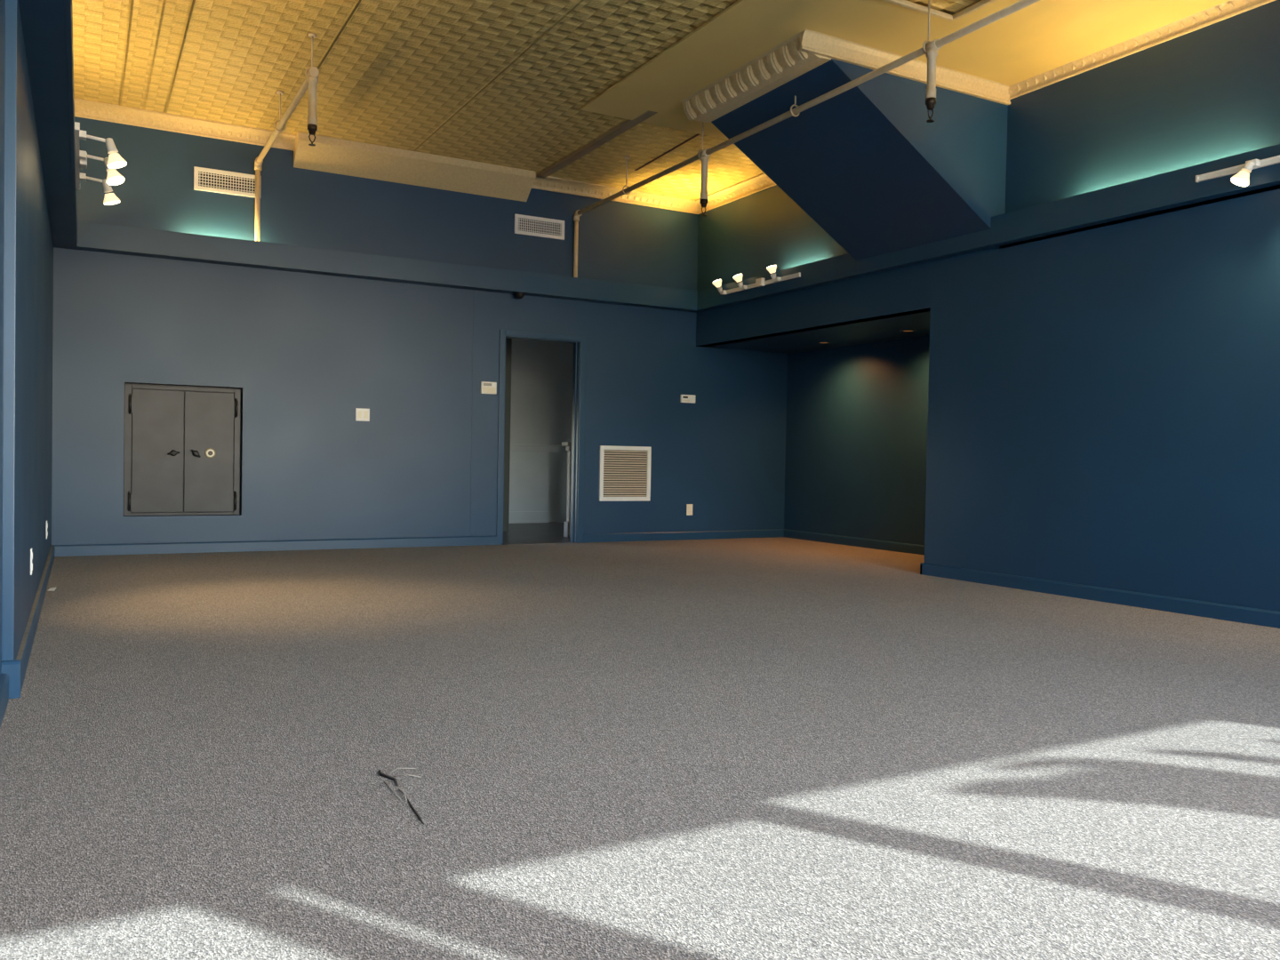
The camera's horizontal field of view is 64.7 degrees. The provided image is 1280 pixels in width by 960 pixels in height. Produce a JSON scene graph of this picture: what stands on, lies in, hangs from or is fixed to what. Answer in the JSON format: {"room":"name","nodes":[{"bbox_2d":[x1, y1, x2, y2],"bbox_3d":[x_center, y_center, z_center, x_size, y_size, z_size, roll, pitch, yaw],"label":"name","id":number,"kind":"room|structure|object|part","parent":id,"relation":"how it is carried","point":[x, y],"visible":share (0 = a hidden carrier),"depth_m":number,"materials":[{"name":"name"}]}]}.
{"room":"empty retail space","nodes":[
{"label":"empty retail space","id":0,"kind":"room"},
{"bbox_2d":[0,0,53,676],"bbox_3d":[-2.180,-1.045,3.356,0.171,3.600,10.490,0,1,-29],"label":"wall","id":1,"kind":"structure","parent":0,"point":[34,239],"depth_m":4.37,"materials":[{"name":"blue paint"}]},
{"bbox_2d":[1,0,17,660],"bbox_3d":[-2.172,-0.518,3.477,0.039,2.343,0.026,0,1,-29],"label":"trim","id":2,"kind":"structure","parent":1,"relation":"attached to","point":[11,5],"depth_m":3.47,"materials":[{"name":"blue paint"}]},
{"bbox_2d":[1,659,20,698],"bbox_3d":[-2.171,0.688,3.489,0.055,0.130,0.022,0,1,-29],"label":"baseboard","id":3,"kind":"structure","parent":1,"relation":"attached to","point":[12,668],"depth_m":3.48,"materials":[{"name":"blue paint"}]},
{"bbox_2d":[0,544,54,727],"bbox_3d":[-2.174,0.708,3.491,0.053,0.090,10.320,0,1,-29],"label":"baseboard","id":4,"kind":"structure","parent":1,"relation":"attached to","point":[25,659],"depth_m":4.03,"materials":[{"name":"blue paint"}]},
{"bbox_2d":[30,547,32,575],"bbox_3d":[-2.820,0.377,4.683,0.010,0.120,0.076,0,1,-29],"label":"wall outlet","id":5,"kind":"object","parent":1,"relation":"attached to","point":[31,548],"visible":1,"depth_m":4.65,"materials":[{"name":"white plastic"}]},
{"bbox_2d":[46,520,47,539],"bbox_3d":[-3.946,0.331,6.722,0.010,0.120,0.076,0,1,-29],"label":"wall outlet","id":6,"kind":"object","parent":1,"relation":"attached to","point":[46,521],"visible":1,"depth_m":6.69,"materials":[{"name":"white plastic"}]},
{"bbox_2d":[18,0,77,249],"bbox_3d":[-2.057,-1.788,3.486,0.162,0.201,10.340,0,1,-29],"label":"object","id":7,"kind":"structure","parent":1,"relation":"attached to","point":[47,25],"depth_m":4.60,"materials":[{"name":"blue paint"}]},
{"bbox_2d":[74,121,127,205],"bbox_3d":[-3.190,-1.822,5.968,0.252,0.197,1.394,0,1,-29],"label":"track light","id":8,"kind":"object","parent":1,"relation":"attached to","point":[115,160],"visible":1,"depth_m":5.84,"materials":[{"name":"white metal"}]},
{"bbox_3d":[-3.419,-1.882,6.325,0.132,0.030,0.018,0,1,-29],"label":"arm","id":9,"kind":"part","parent":8,"relation":"part of","materials":[{"name":"white metal"}]},
{"bbox_3d":[-3.158,-1.867,5.853,0.132,0.030,0.018,0,1,-29],"label":"arm","id":10,"kind":"part","parent":8,"relation":"part of","materials":[{"name":"white metal"}]},
{"bbox_3d":[-2.955,-1.855,5.486,0.132,0.030,0.018,0,1,-29],"label":"arm","id":11,"kind":"part","parent":8,"relation":"part of","materials":[{"name":"white metal"}]},
{"bbox_2d":[51,116,787,544],"bbox_3d":[-1.557,-1.173,9.769,7.586,3.600,0.144,0,1,-29],"label":"wall","id":12,"kind":"structure","parent":0,"point":[303,351],"depth_m":9.20,"materials":[{"name":"blue paint"}]},
{"bbox_2d":[123,383,240,515],"bbox_3d":[-3.962,-0.256,8.734,1.068,1.258,0.641,0,1,-29],"label":"cabinet","id":13,"kind":"object","parent":12,"relation":"attached to","point":[181,444],"depth_m":8.49,"materials":[{"name":"metal"}]},
{"bbox_3d":[-4.013,-0.240,8.412,0.391,1.020,0.016,0,1,-29],"label":"door","id":14,"kind":"part","parent":13,"relation":"part of","materials":[{"name":"metal"}]},
{"bbox_3d":[-3.895,-0.225,8.438,0.093,0.052,0.056,0,1,-29],"label":"handle","id":15,"kind":"part","parent":13,"relation":"part of","materials":[{"name":"black metal"}]},
{"bbox_3d":[-3.746,-0.224,8.521,0.076,0.072,0.056,0,1,-29],"label":"handle","id":16,"kind":"part","parent":13,"relation":"part of","materials":[{"name":"black metal"}]},
{"bbox_3d":[-3.668,-0.238,8.603,0.389,1.020,0.016,0,1,-29],"label":"door","id":17,"kind":"part","parent":13,"relation":"part of","materials":[{"name":"metal"}]},
{"bbox_2d":[193,166,261,197],"bbox_3d":[-3.494,-2.522,8.567,0.527,0.190,0.017,0,1,-29],"label":"air vent","id":18,"kind":"object","parent":12,"relation":"in","point":[204,179],"visible":1,"depth_m":8.55,"materials":[{"name":"white metal"}]},
{"bbox_2d":[198,171,255,192],"bbox_3d":[-3.494,-2.521,8.565,0.459,0.122,0.010,0,1,-29],"label":"grille","id":19,"kind":"object","parent":18,"relation":"attached to","point":[211,181],"depth_m":8.56,"materials":[{"name":"white metal"}]},
{"bbox_2d":[53,535,496,556],"bbox_3d":[-3.032,0.574,8.921,3.742,0.090,0.020,0,1,-29],"label":"baseboard","id":20,"kind":"structure","parent":12,"relation":"attached to","point":[208,547],"depth_m":8.79,"materials":[{"name":"blue paint"}]},
{"bbox_2d":[355,408,369,421],"bbox_3d":[-2.516,-0.593,9.172,0.124,0.114,0.014,0,1,-29],"label":"light switch","id":21,"kind":"object","parent":12,"relation":"attached to","point":[362,414],"visible":1,"depth_m":9.17,"materials":[{"name":"white plastic"}]},
{"bbox_2d":[74,97,697,214],"bbox_3d":[-1.972,-2.919,9.332,6.016,0.105,0.130,0,1,-29],"label":"trim","id":22,"kind":"structure","parent":12,"relation":"attached to","point":[84,108],"depth_m":8.57,"materials":[{"name":"paint"}]},
{"bbox_2d":[76,220,697,311],"bbox_3d":[-1.938,-1.914,9.364,5.730,0.201,0.162,0,1,-29],"label":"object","id":23,"kind":"structure","parent":12,"relation":"attached to","point":[92,236],"depth_m":8.99,"materials":[{"name":"blue paint"}]},
{"bbox_2d":[293,132,535,201],"bbox_3d":[-2.015,-2.846,9.259,2.189,0.247,0.220,0,1,-29],"label":"trim","id":24,"kind":"structure","parent":12,"relation":"attached to","point":[329,155],"depth_m":9.19,"materials":[{"name":"paint"}]},
{"bbox_2d":[480,381,496,394],"bbox_3d":[-1.458,-0.887,9.738,0.156,0.118,0.030,0,1,-29],"label":"thermostat","id":25,"kind":"object","parent":12,"relation":"attached to","point":[486,387],"visible":1,"depth_m":9.72,"materials":[{"name":"white plastic"}]},
{"bbox_2d":[514,292,525,298],"bbox_3d":[-1.163,-1.781,9.773,0.100,0.057,0.100,0,1,-29],"label":"dome","id":26,"kind":"object","parent":12,"relation":"attached to","point":[519,295],"visible":1,"depth_m":9.74,"materials":[{"name":"black plastic"}]},
{"bbox_2d":[514,214,564,239],"bbox_3d":[-0.987,-2.491,9.953,0.527,0.190,0.017,0,1,-29],"label":"air vent","id":27,"kind":"object","parent":12,"relation":"in","point":[526,225],"visible":1,"depth_m":9.95,"materials":[{"name":"white metal"}]},
{"bbox_2d":[518,217,560,235],"bbox_3d":[-0.986,-2.491,9.952,0.459,0.122,0.010,0,1,-29],"label":"grille","id":28,"kind":"object","parent":27,"relation":"attached to","point":[526,226],"depth_m":9.95,"materials":[{"name":"white metal"}]},
{"bbox_2d":[496,329,586,544],"bbox_3d":[-1.004,-0.412,10.091,0.927,2.087,0.158,0,1,-29],"label":"door frame","id":29,"kind":"structure","parent":12,"relation":"in","point":[580,342],"depth_m":10.22,"materials":[{"name":"blue paint"}]},
{"bbox_2d":[599,445,651,501],"bbox_3d":[-0.152,-0.067,10.490,0.598,0.569,0.021,0,1,-29],"label":"air vent","id":30,"kind":"object","parent":12,"relation":"in","point":[624,471],"visible":1,"depth_m":10.49,"materials":[{"name":"white metal"}]},
{"bbox_2d":[583,528,783,542],"bbox_3d":[0.531,0.598,10.891,2.546,0.090,0.020,0,1,-29],"label":"baseboard","id":31,"kind":"structure","parent":12,"relation":"attached to","point":[777,532],"depth_m":10.82,"materials":[{"name":"blue paint"}]},
{"bbox_2d":[680,394,695,403],"bbox_3d":[0.514,-0.869,10.827,0.178,0.088,0.032,0,1,-29],"label":"thermostat","id":32,"kind":"object","parent":12,"relation":"attached to","point":[684,398],"visible":1,"depth_m":10.81,"materials":[{"name":"white plastic"}]},
{"bbox_2d":[686,504,692,515],"bbox_3d":[0.535,0.321,10.889,0.076,0.120,0.010,0,1,-29],"label":"wall outlet","id":33,"kind":"object","parent":12,"relation":"attached to","point":[689,507],"visible":1,"depth_m":10.88,"materials":[{"name":"beige plastic"}]},
{"bbox_2d":[503,337,511,531],"bbox_3d":[-1.576,-0.862,11.559,0.175,2.900,0.080,0,1,-29],"label":"door frame","id":34,"kind":"structure","parent":0,"point":[508,341],"depth_m":11.56,"materials":[{"name":"paint"}]},
{"bbox_2d":[72,0,981,199],"bbox_3d":[0.523,-2.877,4.871,6.466,0.100,10.630,0,1,-29],"label":"ceiling","id":35,"kind":"structure","parent":0,"point":[504,83],"depth_m":7.18,"materials":[{"name":"tile"}]},
{"bbox_2d":[254,32,319,241],"bbox_3d":[-2.703,-2.429,7.617,0.084,1.036,2.430,0,1,-29],"label":"pipe","id":36,"kind":"object","parent":35,"relation":"hanging from","point":[311,81],"visible":0.97,"depth_m":7.15,"materials":[{"name":"metal"}]},
{"bbox_2d":[536,110,657,178],"bbox_3d":[-0.430,-2.917,8.844,0.090,0.030,2.215,0,1,-29],"label":"trim","id":37,"kind":"structure","parent":35,"relation":"attached to","point":[628,124],"depth_m":8.73,"materials":[{"name":"brown paint"}]},
{"bbox_2d":[634,133,699,170],"bbox_3d":[0.228,-2.921,9.033,0.025,0.003,1.253,0,1,-26],"label":"trim","id":38,"kind":"structure","parent":35,"relation":"attached to","point":[697,134],"depth_m":8.98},
{"bbox_2d":[573,0,1039,277],"bbox_3d":[1.290,-2.332,6.612,0.084,1.036,8.055,0,1,-29],"label":"pipe","id":39,"kind":"object","parent":35,"relation":"hanging from","point":[931,49],"visible":0.96,"depth_m":6.66,"materials":[{"name":"metal"}]},
{"bbox_2d":[882,0,997,21],"bbox_3d":[2.994,-2.712,3.470,0.665,0.023,5.730,0,1,-29],"label":"trim","id":40,"kind":"structure","parent":35,"relation":"attached to","point":[901,3],"depth_m":5.97,"materials":[{"name":"paint"}]},
{"bbox_2d":[509,338,573,521],"bbox_3d":[-1.100,-0.859,11.820,3.900,2.900,2.985,0,1,-29],"label":"wall","id":41,"kind":"structure","parent":0,"point":[541,372],"depth_m":13.17,"materials":[{"name":"grey paint"}]},
{"bbox_2d":[508,511,548,523],"bbox_3d":[-2.277,0.477,12.651,2.460,0.150,0.028,0,1,-29],"label":"baseboard","id":42,"kind":"structure","parent":41,"relation":"attached to","point":[515,516],"depth_m":13.10,"materials":[{"name":"grey paint"}]},
{"bbox_2d":[510,443,559,451],"bbox_3d":[-2.200,-0.423,12.666,2.600,0.090,0.025,0,1,-29],"label":"trim","id":43,"kind":"structure","parent":41,"relation":"attached to","point":[513,446],"depth_m":13.12,"materials":[{"name":"grey paint"}]},
{"bbox_2d":[548,475,567,499],"bbox_3d":[-1.008,0.248,13.458,0.540,0.620,0.030,0,1,-29],"label":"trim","id":44,"kind":"structure","parent":41,"relation":"attached to","point":[549,478],"depth_m":13.38,"materials":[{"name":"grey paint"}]},
{"bbox_2d":[0,521,1279,959],"bbox_3d":[0.149,0.757,6.722,7.646,0.060,14.025,0,1,-29],"label":"floor","id":45,"kind":"structure","parent":0,"point":[780,748],"depth_m":2.89,"materials":[{"name":"carpet"}]},
{"bbox_2d":[378,767,423,823],"bbox_3d":[-0.572,0.799,2.590,0.108,0.010,0.440,0,1,-29],"label":"twig","id":46,"kind":"object","parent":45,"relation":"on","point":[384,775],"visible":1,"depth_m":2.67,"materials":[{"name":"brown wood"}]},
{"bbox_2d":[561,441,571,537],"bbox_3d":[-0.749,0.105,10.939,0.165,1.025,0.160,0,1,-29],"label":"newel post","id":47,"kind":"object","parent":45,"relation":"on","point":[567,524],"visible":0.5,"depth_m":10.90,"materials":[{"name":"metal"}]},
{"bbox_2d":[697,308,930,353],"bbox_3d":[1.972,-1.427,9.670,1.230,0.080,3.435,0,1,-29],"label":"ceiling","id":48,"kind":"structure","parent":0,"point":[886,329],"depth_m":9.76,"materials":[{"name":"blue paint"}]},
{"bbox_2d":[816,341,831,343],"bbox_3d":[1.876,-1.401,10.307,0.150,0.008,0.150,0,1,-29],"label":"recessed light","id":49,"kind":"object","parent":48,"relation":"in","point":[820,342],"visible":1,"depth_m":10.29,"materials":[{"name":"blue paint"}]},
{"bbox_2d":[900,329,916,332],"bbox_3d":[2.456,-1.367,9.257,0.150,0.008,0.150,0,1,-29],"label":"recessed light","id":50,"kind":"object","parent":48,"relation":"in","point":[903,331],"visible":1,"depth_m":9.26,"materials":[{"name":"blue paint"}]},
{"bbox_2d":[784,335,929,545],"bbox_3d":[2.095,-0.394,9.703,1.210,2.183,3.555,0,1,-29],"label":"wall","id":51,"kind":"structure","parent":0,"point":[857,415],"depth_m":10.41,"materials":[{"name":"blue paint"}]},
{"bbox_2d":[783,528,924,555],"bbox_3d":[2.467,0.654,9.999,0.020,0.090,3.415,0,1,-29],"label":"baseboard","id":52,"kind":"structure","parent":51,"relation":"attached to","point":[898,547],"depth_m":10.40,"materials":[{"name":"blue paint"}]},
{"bbox_2d":[711,58,1007,260],"bbox_3d":[1.587,-2.301,7.529,1.626,1.126,1.430,0,1,-29],"label":"staircase underside","id":53,"kind":"structure","parent":0,"point":[865,162],"depth_m":7.23,"materials":[{"name":"blue paint"}]},
{"bbox_2d":[680,32,831,122],"bbox_3d":[0.769,-2.781,7.073,0.256,0.152,1.450,0,1,-29],"label":"trim","id":54,"kind":"structure","parent":53,"relation":"attached to","point":[785,62],"depth_m":6.98,"materials":[{"name":"paint"}]},
{"bbox_2d":[580,0,1229,139],"bbox_3d":[2.635,-2.766,4.790,2.445,0.016,8.390,0,1,-29],"label":"ceiling","id":55,"kind":"structure","parent":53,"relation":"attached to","point":[1044,36],"depth_m":6.40,"materials":[{"name":"paint"}]},
{"bbox_2d":[799,29,1010,104],"bbox_3d":[1.845,-2.769,6.804,1.880,0.124,0.062,0,1,-29],"label":"trim","id":56,"kind":"structure","parent":53,"relation":"attached to","point":[812,42],"depth_m":6.74,"materials":[{"name":"paint"}]},
{"bbox_2d":[696,0,1279,611],"bbox_3d":[3.194,-1.008,6.327,0.140,3.600,10.490,0,1,-29],"label":"wall","id":57,"kind":"structure","parent":0,"point":[1104,398],"depth_m":6.50,"materials":[{"name":"blue paint"}]},
{"bbox_2d":[693,172,775,214],"bbox_3d":[1.217,-2.866,9.647,0.130,0.105,2.665,0,1,-29],"label":"trim","id":58,"kind":"structure","parent":57,"relation":"attached to","point":[757,183],"depth_m":10.11,"materials":[{"name":"paint"}]},
{"bbox_2d":[712,264,800,295],"bbox_3d":[1.085,-1.927,9.681,0.130,0.162,1.304,0,1,-29],"label":"track light","id":59,"kind":"object","parent":57,"relation":"attached to","point":[760,282],"visible":1,"depth_m":9.64,"materials":[{"name":"white metal"}]},
{"bbox_2d":[690,144,1279,312],"bbox_3d":[3.070,-1.754,6.320,0.092,0.201,10.340,0,1,-29],"label":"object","id":60,"kind":"structure","parent":57,"relation":"attached to","point":[1179,188],"depth_m":6.80,"materials":[{"name":"blue paint"}]},
{"bbox_2d":[920,562,1279,628],"bbox_3d":[3.880,0.791,4.898,0.020,0.090,6.925,0,1,-29],"label":"baseboard","id":61,"kind":"structure","parent":57,"relation":"attached to","point":[1260,617],"depth_m":6.42,"materials":[{"name":"blue paint"}]},
{"bbox_2d":[1008,0,1275,99],"bbox_3d":[4.136,-2.698,4.467,0.130,0.105,6.370,0,1,-29],"label":"trim","id":62,"kind":"structure","parent":57,"relation":"attached to","point":[1230,8],"depth_m":6.35,"materials":[{"name":"paint"}]},
{"bbox_2d":[1195,155,1279,186],"bbox_3d":[3.549,-1.695,5.232,0.155,0.167,1.444,0,1,-29],"label":"track light","id":63,"kind":"object","parent":57,"relation":"attached to","point":[1242,178],"visible":1,"depth_m":5.57,"materials":[{"name":"white metal"}]}
]}

